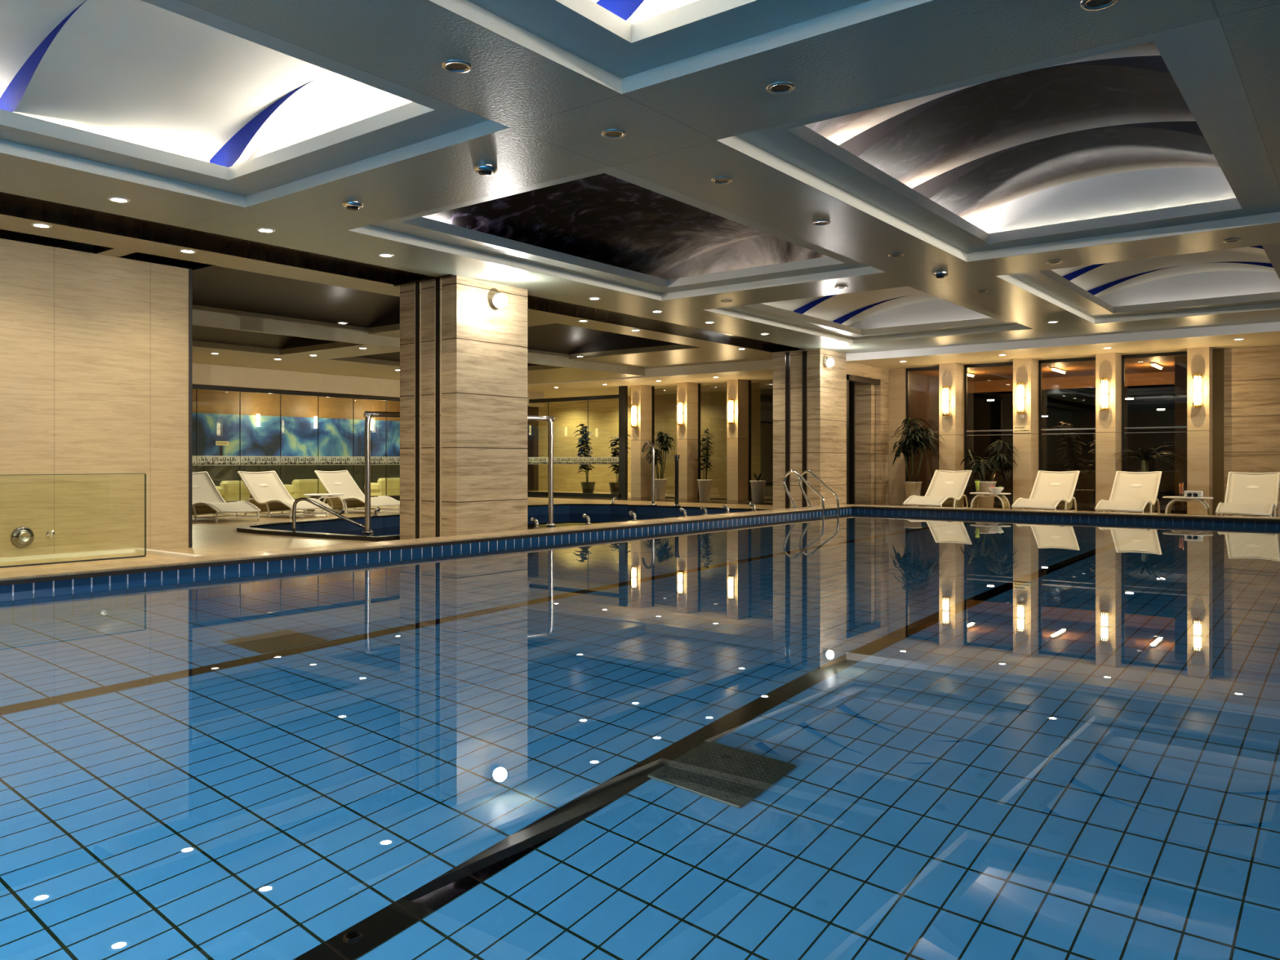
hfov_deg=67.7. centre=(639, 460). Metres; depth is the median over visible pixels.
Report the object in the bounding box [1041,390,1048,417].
lamp
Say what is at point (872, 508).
trim
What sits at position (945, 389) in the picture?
wall sconce
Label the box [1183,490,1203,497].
folded towel
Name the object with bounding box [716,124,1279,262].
trim
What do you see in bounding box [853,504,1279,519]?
trim
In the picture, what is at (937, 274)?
ceiling detector
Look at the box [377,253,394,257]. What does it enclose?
recessed light
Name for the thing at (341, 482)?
sun lounger
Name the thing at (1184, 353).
window
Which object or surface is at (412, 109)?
trim
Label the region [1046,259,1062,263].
recessed light
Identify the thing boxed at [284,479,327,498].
armchair
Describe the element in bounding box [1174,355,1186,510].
wall
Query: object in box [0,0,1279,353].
ceiling
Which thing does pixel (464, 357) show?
pillar
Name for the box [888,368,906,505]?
wall
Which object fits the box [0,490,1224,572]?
floor
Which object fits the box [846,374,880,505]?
door
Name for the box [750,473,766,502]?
potted plant
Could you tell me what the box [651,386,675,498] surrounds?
window
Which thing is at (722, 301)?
recessed light
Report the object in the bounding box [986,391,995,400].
lamp
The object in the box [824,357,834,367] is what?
spot lamp
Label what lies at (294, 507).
handrail
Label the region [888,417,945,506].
potted plant
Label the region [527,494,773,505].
trim
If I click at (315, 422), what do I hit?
wall lamp
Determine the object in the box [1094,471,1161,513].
sun lounger
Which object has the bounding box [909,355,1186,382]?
ceiling
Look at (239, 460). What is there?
wall
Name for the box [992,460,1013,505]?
lounge chair
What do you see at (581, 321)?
recessed light
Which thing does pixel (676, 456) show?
spout
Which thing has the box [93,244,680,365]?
ceiling panel
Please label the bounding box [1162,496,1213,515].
side table
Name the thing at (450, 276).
trim
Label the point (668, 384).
ceiling
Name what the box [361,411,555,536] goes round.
pipe
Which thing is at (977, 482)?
drink glass
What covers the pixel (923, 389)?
wall
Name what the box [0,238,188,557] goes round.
wall
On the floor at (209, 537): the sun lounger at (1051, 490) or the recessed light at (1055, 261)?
the sun lounger at (1051, 490)
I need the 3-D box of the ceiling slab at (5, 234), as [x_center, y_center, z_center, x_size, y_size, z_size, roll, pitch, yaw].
[-1.380,-3.100,10.160,29.800,0.100,24.800,0,0,38]
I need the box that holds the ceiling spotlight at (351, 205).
[342,200,363,210]
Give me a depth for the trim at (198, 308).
16.58 m
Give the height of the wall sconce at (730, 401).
0.596 m
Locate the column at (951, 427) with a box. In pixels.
[938,362,964,506]
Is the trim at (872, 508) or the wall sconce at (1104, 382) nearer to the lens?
the trim at (872, 508)
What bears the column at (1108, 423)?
on the floor at (209, 537)
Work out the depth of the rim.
13.14 m
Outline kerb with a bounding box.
[0,547,202,562]
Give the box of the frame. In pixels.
[188,268,191,547]
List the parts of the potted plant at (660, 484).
pot, stem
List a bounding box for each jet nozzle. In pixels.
[336,509,344,518]
[372,506,380,515]
[530,517,540,528]
[582,514,591,524]
[611,497,617,503]
[628,511,638,520]
[679,507,688,516]
[700,506,708,515]
[722,504,730,513]
[749,502,756,511]
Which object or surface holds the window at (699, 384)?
on the floor at (209, 537)
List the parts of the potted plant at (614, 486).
pot, stem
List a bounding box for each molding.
[0,0,488,196]
[467,0,870,78]
[735,17,1279,253]
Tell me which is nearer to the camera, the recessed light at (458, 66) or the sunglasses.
the recessed light at (458, 66)
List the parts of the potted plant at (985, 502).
stem, pot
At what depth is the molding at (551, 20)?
4.85 m
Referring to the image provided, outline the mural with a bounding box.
[191,413,399,456]
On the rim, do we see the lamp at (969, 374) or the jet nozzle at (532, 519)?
the jet nozzle at (532, 519)
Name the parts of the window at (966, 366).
rail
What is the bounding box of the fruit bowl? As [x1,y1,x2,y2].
[988,487,1004,493]
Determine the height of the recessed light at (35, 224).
0.011 m
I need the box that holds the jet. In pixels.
[10,526,34,547]
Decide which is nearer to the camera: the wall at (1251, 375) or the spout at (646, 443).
the wall at (1251, 375)
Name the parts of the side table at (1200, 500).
woven panel, woven panel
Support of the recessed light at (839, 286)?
in the ceiling at (556, 115)
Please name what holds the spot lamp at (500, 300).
attached to the pillar at (464, 357)
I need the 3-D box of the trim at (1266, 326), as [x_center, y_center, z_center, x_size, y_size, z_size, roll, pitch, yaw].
[10.266,-2.040,13.956,15.800,0.160,0.040,0,0,38]
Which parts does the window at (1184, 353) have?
rail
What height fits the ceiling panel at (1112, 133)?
0.520 m
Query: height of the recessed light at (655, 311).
0.011 m
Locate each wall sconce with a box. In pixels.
[631,404,637,427]
[676,400,684,425]
[727,398,734,424]
[942,386,950,415]
[1017,382,1025,413]
[1100,377,1109,410]
[1192,373,1202,408]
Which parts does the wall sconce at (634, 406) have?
lamp shade, lamp shade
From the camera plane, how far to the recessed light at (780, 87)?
5.36 m
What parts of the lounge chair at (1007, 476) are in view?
armrest, seat, backrest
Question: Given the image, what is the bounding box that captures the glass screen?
[0,473,146,568]
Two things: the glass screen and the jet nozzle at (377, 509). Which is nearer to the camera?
the glass screen
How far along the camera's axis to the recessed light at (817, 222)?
8.39 m
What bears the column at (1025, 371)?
on the floor at (209, 537)
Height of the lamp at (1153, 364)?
0.070 m
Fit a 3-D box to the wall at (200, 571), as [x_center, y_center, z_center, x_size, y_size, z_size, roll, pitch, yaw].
[-2.010,1.543,9.459,0.001,1.415,18.920,0,0,38]
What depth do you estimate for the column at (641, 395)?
24.06 m
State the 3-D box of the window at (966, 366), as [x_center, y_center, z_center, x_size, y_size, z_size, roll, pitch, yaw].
[7.084,-0.505,19.162,1.120,2.910,0.065,0,0,38]
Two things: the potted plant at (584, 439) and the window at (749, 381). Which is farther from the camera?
the potted plant at (584, 439)
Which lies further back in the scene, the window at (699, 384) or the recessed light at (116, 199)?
the window at (699, 384)
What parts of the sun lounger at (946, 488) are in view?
panel, leg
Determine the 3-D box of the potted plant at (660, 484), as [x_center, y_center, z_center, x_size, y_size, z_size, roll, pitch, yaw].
[0.497,0.106,23.607,0.826,1.687,0.809,0,0,38]
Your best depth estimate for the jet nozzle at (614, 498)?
19.88 m
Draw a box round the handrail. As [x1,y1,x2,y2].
[292,497,373,536]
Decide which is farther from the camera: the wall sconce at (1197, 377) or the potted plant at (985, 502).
the potted plant at (985, 502)
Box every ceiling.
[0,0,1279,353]
[0,213,773,384]
[58,241,93,253]
[527,368,773,398]
[846,331,1279,368]
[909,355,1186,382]
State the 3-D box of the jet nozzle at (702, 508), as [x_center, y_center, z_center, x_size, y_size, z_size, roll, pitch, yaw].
[1.077,0.828,15.843,0.135,0.145,0.100,0,0,38]
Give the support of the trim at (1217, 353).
attached to the wall at (1251, 375)
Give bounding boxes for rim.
[236,503,772,541]
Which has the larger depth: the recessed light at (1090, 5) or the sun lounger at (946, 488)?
the sun lounger at (946, 488)
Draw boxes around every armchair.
[216,480,249,501]
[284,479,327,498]
[370,477,399,496]
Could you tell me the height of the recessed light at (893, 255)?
0.011 m
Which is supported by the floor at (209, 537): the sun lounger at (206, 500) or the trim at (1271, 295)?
the sun lounger at (206, 500)
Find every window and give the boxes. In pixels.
[527,386,627,497]
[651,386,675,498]
[697,383,727,500]
[748,380,773,502]
[906,366,938,506]
[964,361,1013,508]
[967,384,1174,490]
[1038,356,1095,511]
[1121,351,1186,514]
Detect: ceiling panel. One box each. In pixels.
[0,0,413,167]
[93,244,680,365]
[422,173,826,279]
[591,0,697,23]
[760,286,991,328]
[804,41,1235,233]
[1050,244,1279,306]
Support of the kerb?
on the floor at (209, 537)
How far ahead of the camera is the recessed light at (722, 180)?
7.12 m
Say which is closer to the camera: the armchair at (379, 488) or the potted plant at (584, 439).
the armchair at (379, 488)
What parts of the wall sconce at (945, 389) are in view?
lamp shade, lamp shade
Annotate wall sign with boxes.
[215,440,229,455]
[1013,425,1030,432]
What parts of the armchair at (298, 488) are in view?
armrest, backrest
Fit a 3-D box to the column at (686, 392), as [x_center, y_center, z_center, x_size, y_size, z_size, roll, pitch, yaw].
[1.186,-0.475,23.370,0.300,2.850,0.550,0,0,38]
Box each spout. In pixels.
[641,440,657,505]
[672,454,680,506]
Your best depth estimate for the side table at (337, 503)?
17.07 m
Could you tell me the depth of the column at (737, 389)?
22.31 m
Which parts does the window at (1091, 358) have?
rail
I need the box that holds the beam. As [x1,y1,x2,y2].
[0,191,805,352]
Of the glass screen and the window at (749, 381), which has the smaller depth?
the glass screen
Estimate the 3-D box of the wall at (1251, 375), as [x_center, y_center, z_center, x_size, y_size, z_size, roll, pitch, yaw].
[13.989,-0.505,13.836,9.760,2.910,0.200,0,0,38]
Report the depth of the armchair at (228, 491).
20.37 m
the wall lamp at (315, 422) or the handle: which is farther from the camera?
the wall lamp at (315, 422)
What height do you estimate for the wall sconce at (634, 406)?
0.596 m
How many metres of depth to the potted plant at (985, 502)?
18.37 m
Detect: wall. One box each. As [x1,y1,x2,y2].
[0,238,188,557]
[0,508,852,593]
[191,383,528,503]
[191,388,399,494]
[527,406,538,490]
[538,388,773,497]
[845,361,938,505]
[852,508,1279,526]
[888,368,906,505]
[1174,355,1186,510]
[1223,345,1279,515]
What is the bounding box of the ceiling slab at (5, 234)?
[0,229,73,247]
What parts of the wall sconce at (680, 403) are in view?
lamp shade, lamp shade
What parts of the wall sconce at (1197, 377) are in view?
lamp shade, lamp shade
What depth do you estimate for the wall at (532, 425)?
30.34 m
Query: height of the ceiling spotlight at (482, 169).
0.057 m
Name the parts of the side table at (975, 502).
woven panel, woven panel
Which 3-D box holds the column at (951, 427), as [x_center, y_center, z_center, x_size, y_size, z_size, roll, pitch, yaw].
[6.343,-0.505,19.389,0.330,2.910,0.550,0,0,38]
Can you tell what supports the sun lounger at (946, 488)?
on the floor at (209, 537)
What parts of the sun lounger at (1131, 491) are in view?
leg, panel, leg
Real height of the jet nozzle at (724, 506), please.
0.145 m
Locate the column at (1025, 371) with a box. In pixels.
[1013,358,1038,509]
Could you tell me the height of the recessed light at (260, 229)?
0.011 m
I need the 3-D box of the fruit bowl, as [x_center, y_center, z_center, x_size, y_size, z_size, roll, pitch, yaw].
[6.543,0.540,17.511,0.270,0.105,0.270,0,0,38]
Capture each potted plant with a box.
[574,423,595,493]
[607,434,631,493]
[643,431,675,498]
[696,428,713,500]
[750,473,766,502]
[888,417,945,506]
[960,440,1018,508]
[1050,422,1095,507]
[1111,441,1191,512]
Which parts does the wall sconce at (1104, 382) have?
lamp shade, lamp shade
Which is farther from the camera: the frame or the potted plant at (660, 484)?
the potted plant at (660, 484)
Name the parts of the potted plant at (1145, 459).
stem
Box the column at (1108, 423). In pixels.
[1095,352,1121,511]
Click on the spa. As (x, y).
(561, 519)
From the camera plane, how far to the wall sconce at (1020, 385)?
18.18 m
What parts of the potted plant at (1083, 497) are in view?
stem, pot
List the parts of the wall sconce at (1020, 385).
lamp shade, lamp shade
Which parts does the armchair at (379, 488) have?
armrest, backrest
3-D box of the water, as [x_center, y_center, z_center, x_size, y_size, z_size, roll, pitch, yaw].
[2.570,0.900,5.924,11.570,0.001,18.920,0,0,38]
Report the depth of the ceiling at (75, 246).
9.94 m
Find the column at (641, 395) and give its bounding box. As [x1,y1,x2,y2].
[631,385,651,498]
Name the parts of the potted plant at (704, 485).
pot, stem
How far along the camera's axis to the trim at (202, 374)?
20.56 m
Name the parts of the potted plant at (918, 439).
pot, stem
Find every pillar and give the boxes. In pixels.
[400,275,527,539]
[773,348,845,509]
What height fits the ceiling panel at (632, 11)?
0.520 m
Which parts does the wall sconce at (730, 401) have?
lamp shade, lamp shade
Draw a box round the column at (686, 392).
[676,382,697,499]
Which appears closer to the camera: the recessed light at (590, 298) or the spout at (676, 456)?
the recessed light at (590, 298)
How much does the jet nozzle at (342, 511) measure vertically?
0.145 m
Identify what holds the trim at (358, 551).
attached to the trim at (20, 575)
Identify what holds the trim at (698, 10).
attached to the ceiling at (556, 115)
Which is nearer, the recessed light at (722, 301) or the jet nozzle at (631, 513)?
the recessed light at (722, 301)
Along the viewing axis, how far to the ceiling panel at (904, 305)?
15.95 m
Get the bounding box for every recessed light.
[30,222,52,228]
[107,196,130,203]
[178,248,196,253]
[256,227,275,232]
[337,321,347,324]
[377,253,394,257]
[440,59,472,73]
[577,320,588,322]
[587,297,600,299]
[600,128,626,138]
[651,310,662,312]
[711,176,733,183]
[720,300,732,302]
[766,81,795,93]
[812,220,831,225]
[834,285,848,288]
[888,253,904,257]
[974,289,988,293]
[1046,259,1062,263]
[1080,0,1118,10]
[1222,237,1242,242]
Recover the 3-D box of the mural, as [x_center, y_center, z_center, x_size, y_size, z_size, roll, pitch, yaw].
[-9.165,-0.540,23.306,0.050,1.120,15.700,0,0,38]
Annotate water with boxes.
[0,511,1279,959]
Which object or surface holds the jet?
attached to the wall at (94, 348)
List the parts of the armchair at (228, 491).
armrest, backrest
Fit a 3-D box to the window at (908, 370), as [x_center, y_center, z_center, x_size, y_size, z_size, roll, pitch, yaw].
[6.019,-0.505,19.984,0.910,2.910,0.065,0,0,38]
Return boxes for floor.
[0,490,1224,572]
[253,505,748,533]
[896,488,1174,510]
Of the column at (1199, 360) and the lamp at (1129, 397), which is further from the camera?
the lamp at (1129, 397)
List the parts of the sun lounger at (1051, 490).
panel, leg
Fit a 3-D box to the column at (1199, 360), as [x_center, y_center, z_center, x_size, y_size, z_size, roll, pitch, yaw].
[9.819,-0.505,16.707,0.330,2.910,0.550,0,0,38]
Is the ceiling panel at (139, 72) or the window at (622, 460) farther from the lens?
the window at (622, 460)
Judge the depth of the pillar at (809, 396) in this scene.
18.21 m
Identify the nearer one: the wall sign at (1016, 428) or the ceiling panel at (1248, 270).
the ceiling panel at (1248, 270)
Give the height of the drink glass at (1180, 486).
0.240 m
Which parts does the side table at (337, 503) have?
woven panel, woven panel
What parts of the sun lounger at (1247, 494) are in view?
leg, leg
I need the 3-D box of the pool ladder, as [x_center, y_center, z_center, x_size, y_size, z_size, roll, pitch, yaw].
[2.888,0.930,16.025,0.790,1.540,0.640,0,0,38]
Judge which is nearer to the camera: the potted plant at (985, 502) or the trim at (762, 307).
the trim at (762, 307)
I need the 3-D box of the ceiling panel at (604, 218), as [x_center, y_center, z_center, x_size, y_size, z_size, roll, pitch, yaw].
[0.043,-2.450,9.662,3.080,0.520,4.790,0,0,38]
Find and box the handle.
[45,530,56,537]
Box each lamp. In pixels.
[256,413,259,426]
[313,416,317,428]
[370,418,373,430]
[492,293,507,308]
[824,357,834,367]
[967,372,975,377]
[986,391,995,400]
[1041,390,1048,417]
[1049,367,1066,373]
[1124,386,1133,399]
[1149,362,1163,368]
[1156,384,1165,410]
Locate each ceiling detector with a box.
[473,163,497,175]
[932,271,948,278]
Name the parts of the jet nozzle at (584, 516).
spout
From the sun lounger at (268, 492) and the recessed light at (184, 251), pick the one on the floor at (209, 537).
the sun lounger at (268, 492)
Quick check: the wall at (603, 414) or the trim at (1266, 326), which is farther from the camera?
the wall at (603, 414)
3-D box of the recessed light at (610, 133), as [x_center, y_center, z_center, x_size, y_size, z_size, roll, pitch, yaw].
[-0.168,-2.098,6.117,0.164,0.011,0.164,0,0,38]
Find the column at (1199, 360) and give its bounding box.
[1186,346,1212,515]
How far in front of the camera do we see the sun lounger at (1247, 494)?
15.31 m
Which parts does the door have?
passage post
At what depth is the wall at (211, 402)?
23.87 m
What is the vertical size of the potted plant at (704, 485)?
1.722 m
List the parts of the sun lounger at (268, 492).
leg, panel, leg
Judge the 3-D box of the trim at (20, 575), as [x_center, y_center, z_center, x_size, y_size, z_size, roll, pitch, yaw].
[-2.034,0.881,9.705,0.380,0.178,19.280,0,0,38]
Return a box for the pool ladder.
[782,470,839,515]
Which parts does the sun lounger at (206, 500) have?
leg, leg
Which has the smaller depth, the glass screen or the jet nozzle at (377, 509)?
the glass screen
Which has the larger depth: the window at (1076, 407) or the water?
the window at (1076, 407)
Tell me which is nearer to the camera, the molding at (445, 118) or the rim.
the molding at (445, 118)
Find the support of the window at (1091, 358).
on the floor at (209, 537)
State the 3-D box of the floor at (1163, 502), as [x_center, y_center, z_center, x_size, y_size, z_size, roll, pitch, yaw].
[13.841,0.970,23.171,21.600,0.001,14.400,0,0,38]
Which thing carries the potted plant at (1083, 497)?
on the floor at (1163, 502)
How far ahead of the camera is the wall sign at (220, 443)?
22.25 m
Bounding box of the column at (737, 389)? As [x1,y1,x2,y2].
[727,378,748,501]
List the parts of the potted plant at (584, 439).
stem, pot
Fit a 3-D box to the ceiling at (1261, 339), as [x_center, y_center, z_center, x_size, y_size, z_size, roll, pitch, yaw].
[10.999,-1.960,14.905,15.800,0.001,2.360,0,0,38]
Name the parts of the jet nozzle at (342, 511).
spout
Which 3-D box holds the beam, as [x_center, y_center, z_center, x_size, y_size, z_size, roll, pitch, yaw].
[-3.276,-2.150,10.297,0.770,0.100,22.300,0,0,38]
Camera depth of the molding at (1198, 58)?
6.56 m
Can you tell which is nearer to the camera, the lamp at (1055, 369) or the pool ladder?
the pool ladder
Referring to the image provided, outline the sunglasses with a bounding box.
[1186,493,1198,497]
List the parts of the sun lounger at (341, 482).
panel, leg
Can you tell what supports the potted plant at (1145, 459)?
on the floor at (209, 537)
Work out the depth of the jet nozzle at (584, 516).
13.50 m
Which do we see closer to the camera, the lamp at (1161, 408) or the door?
the door
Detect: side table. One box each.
[302,493,345,514]
[969,492,1010,509]
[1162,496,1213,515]
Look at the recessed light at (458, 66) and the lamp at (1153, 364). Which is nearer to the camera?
the recessed light at (458, 66)
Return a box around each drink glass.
[975,480,979,489]
[1178,484,1183,493]
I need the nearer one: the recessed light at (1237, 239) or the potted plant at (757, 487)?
the recessed light at (1237, 239)
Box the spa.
[328,513,672,536]
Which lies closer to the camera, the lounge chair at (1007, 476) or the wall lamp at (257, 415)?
the lounge chair at (1007, 476)
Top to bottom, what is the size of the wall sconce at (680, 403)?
0.596 m
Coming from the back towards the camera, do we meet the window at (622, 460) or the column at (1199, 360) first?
the window at (622, 460)
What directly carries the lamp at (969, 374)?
attached to the ceiling at (1136, 365)
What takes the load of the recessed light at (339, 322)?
in the ceiling at (631, 365)
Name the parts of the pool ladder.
handrail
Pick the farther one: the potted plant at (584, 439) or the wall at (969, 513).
the potted plant at (584, 439)
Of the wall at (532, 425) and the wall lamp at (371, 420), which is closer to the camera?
the wall lamp at (371, 420)
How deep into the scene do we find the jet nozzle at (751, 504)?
17.10 m
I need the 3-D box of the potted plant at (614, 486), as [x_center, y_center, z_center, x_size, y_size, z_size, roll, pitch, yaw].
[-0.585,0.108,26.073,0.681,1.684,0.584,0,0,29]
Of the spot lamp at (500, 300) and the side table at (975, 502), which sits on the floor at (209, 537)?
the side table at (975, 502)
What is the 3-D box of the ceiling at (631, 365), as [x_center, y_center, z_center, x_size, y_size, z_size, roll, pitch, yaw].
[-7.274,-2.015,13.383,9.330,0.170,22.300,0,0,38]
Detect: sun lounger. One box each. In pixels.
[191,471,261,522]
[237,471,329,518]
[314,470,399,513]
[902,470,972,507]
[1011,470,1079,511]
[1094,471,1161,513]
[1215,471,1279,517]
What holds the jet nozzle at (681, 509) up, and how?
on the rim
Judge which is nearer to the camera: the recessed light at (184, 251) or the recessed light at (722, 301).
the recessed light at (184, 251)
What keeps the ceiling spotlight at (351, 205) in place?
attached to the ceiling at (556, 115)
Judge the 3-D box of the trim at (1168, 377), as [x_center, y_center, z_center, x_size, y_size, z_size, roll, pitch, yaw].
[13.867,-1.910,19.930,17.600,0.380,0.100,0,0,38]
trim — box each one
[0,102,510,207]
[0,504,859,581]
[0,506,852,586]
[191,304,700,370]
[191,362,543,406]
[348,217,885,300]
[393,274,457,287]
[428,0,933,93]
[527,359,773,385]
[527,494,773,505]
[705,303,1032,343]
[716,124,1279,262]
[845,321,1279,361]
[852,506,1279,522]
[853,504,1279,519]
[967,371,1174,393]
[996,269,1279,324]
[1212,348,1223,515]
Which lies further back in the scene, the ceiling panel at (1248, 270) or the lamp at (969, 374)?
the lamp at (969, 374)
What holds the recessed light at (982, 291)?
in the ceiling at (556, 115)

